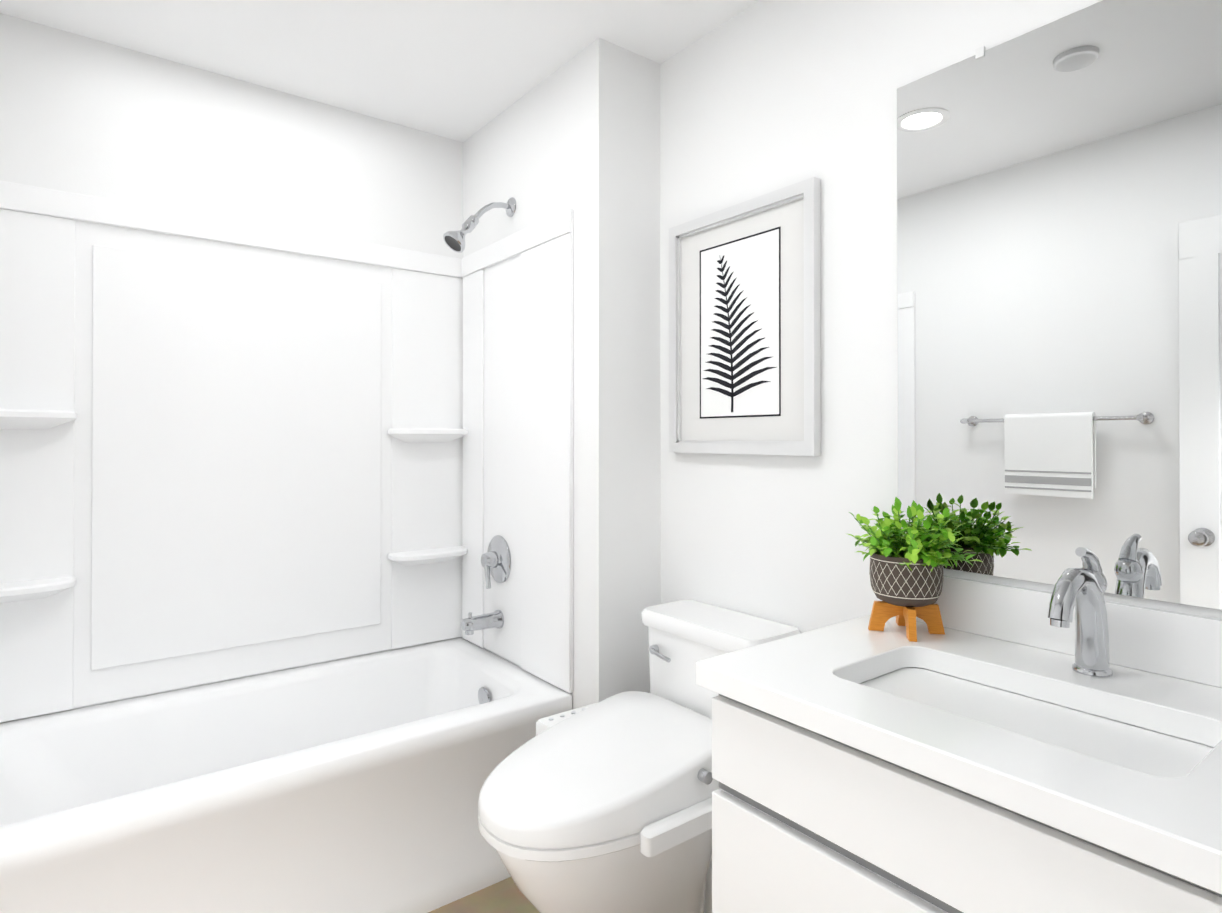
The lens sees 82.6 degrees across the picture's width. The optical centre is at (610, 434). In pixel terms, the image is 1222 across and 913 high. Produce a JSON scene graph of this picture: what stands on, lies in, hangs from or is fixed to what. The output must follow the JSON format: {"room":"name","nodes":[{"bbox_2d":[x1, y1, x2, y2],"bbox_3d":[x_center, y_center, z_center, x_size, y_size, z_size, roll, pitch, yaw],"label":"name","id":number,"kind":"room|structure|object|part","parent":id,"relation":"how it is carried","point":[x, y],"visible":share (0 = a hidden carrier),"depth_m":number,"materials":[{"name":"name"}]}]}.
{"room":"bathroom","nodes":[
{"label":"bathroom","id":0,"kind":"room"},
{"bbox_2d":[0,13,462,722],"bbox_3d":[-1.127,0.056,2.411,1.760,2.440,0.100,0,0,-37],"label":"wall","id":1,"kind":"structure","parent":0,"point":[84,115],"depth_m":2.23,"materials":[{"name":"white paint"}]},
{"bbox_2d":[0,181,467,722],"bbox_3d":[-1.157,0.049,2.253,1.516,1.488,0.114,0,0,-37],"label":"wall","id":2,"kind":"structure","parent":1,"relation":"attached to","point":[230,449],"depth_m":2.21,"materials":[{"name":"white plastic"}]},
{"bbox_2d":[0,0,758,141],"bbox_3d":[-0.259,-1.221,1.282,1.960,0.100,2.960,0,0,-37],"label":"ceiling","id":3,"kind":"structure","parent":0,"point":[461,70],"depth_m":2.05,"materials":[{"name":"paint"}]},
{"bbox_2d":[428,877,539,912],"bbox_3d":[-0.259,1.319,1.267,1.960,0.100,2.960,0,0,-37],"label":"floor","id":4,"kind":"structure","parent":0,"point":[505,896],"depth_m":1.89,"materials":[{"name":"tile"}]},
{"bbox_2d":[0,637,571,912],"bbox_3d":[-0.954,1.034,1.981,1.514,0.480,0.777,0,0,-37],"label":"bathtub","id":5,"kind":"object","parent":4,"relation":"on","point":[352,785],"visible":0.85,"depth_m":1.84,"materials":[{"name":"white ceramic"}]},
{"bbox_2d":[478,600,800,912],"bbox_3d":[0.069,0.879,1.651,0.774,0.786,0.594,0,0,-37],"label":"toilet","id":6,"kind":"object","parent":4,"relation":"on","point":[604,806],"visible":0.83,"depth_m":1.52,"materials":[{"name":"white ceramic"}]},
{"bbox_3d":[-0.038,0.774,1.625,0.572,0.155,0.508,0,0,-37],"label":"bidet seat","id":7,"kind":"part","parent":6,"relation":"part of","materials":[{"name":"white plastic"}]},
{"bbox_3d":[0.276,0.670,1.842,0.212,0.367,0.424,0,0,-37],"label":"tank","id":8,"kind":"part","parent":6,"relation":"part of","materials":[{"name":"white ceramic"}]},
{"bbox_2d":[696,547,1221,912],"bbox_3d":[0.710,0.726,0.965,0.585,1.084,1.091,0,0,-37],"label":"bathroom vanity","id":9,"kind":"object","parent":4,"relation":"on","point":[998,748],"visible":0.98,"depth_m":1.03,"materials":[{"name":"white wood"}]},
{"bbox_2d":[868,601,944,641],"bbox_3d":[0.598,0.370,1.411,0.112,0.058,0.112,0,0,-32],"label":"plant stand","id":10,"kind":"object","parent":9,"relation":"on","point":[882,613],"visible":0.96,"depth_m":1.40,"materials":[{"name":"brown wood"}]},
{"bbox_2d":[848,497,981,606],"bbox_3d":[0.586,0.235,1.393,0.200,0.212,0.288,0,0,-37],"label":"potted plant","id":11,"kind":"object","parent":10,"relation":"on","point":[906,569],"visible":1,"depth_m":1.36,"materials":[{"name":"green plant"}]},
{"bbox_3d":[0.759,0.291,1.132,0.177,0.213,0.056,0,0,-37],"label":"faucet arm","id":12,"kind":"part","parent":9,"relation":"part of"},
{"bbox_2d":[463,38,660,709],"bbox_3d":[-0.216,0.057,2.471,0.240,2.440,0.910,0,0,-37],"label":"wall","id":13,"kind":"structure","parent":0,"point":[579,134],"depth_m":2.12,"materials":[{"name":"white paint"}]},
{"bbox_2d":[443,197,515,252],"bbox_3d":[-0.451,-0.724,2.378,0.252,0.224,0.082,0,0,-37],"label":"shower head","id":14,"kind":"object","parent":13,"relation":"attached to","point":[454,241],"visible":1,"depth_m":2.34},
{"bbox_2d":[461,208,572,692],"bbox_3d":[-0.351,0.050,2.432,0.022,1.488,0.752,0,0,-37],"label":"wall","id":15,"kind":"structure","parent":13,"relation":"attached to","point":[518,389],"depth_m":2.35,"materials":[{"name":"white plastic"}]},
{"bbox_2d":[461,610,503,634],"bbox_3d":[-0.456,0.658,2.454,0.142,0.074,0.066,0,0,-37],"label":"tub spout","id":16,"kind":"object","parent":15,"relation":"attached to","point":[470,624],"visible":1,"depth_m":2.44,"materials":[{"name":"silver metal"}]},
{"bbox_2d":[481,535,510,588],"bbox_3d":[-0.430,0.450,2.475,0.076,0.177,0.170,0,0,-37],"label":"shower valve","id":17,"kind":"object","parent":15,"relation":"attached to","point":[496,560],"visible":1,"depth_m":2.46,"materials":[{"name":"silver metal"}]},
{"bbox_2d":[660,0,1221,632],"bbox_3d":[0.480,0.053,1.839,0.100,2.440,2.960,0,0,-37],"label":"wall","id":18,"kind":"structure","parent":0,"point":[762,98],"depth_m":1.72,"materials":[{"name":"white paint"}]},
{"bbox_2d":[669,177,820,455],"bbox_3d":[0.345,-0.287,1.911,0.027,0.680,0.525,0,0,-37],"label":"picture frame","id":19,"kind":"object","parent":18,"relation":"attached to","point":[744,327],"visible":1,"depth_m":1.88,"materials":[{"name":"white wood"}]},
{"bbox_2d":[897,0,1221,609],"bbox_3d":[0.954,-0.252,1.130,0.008,1.060,1.044,0,0,-37],"label":"mirror","id":20,"kind":"object","parent":18,"relation":"attached to","point":[1059,241],"visible":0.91,"depth_m":1.27,"materials":[{"name":"clear glass"}]}
]}

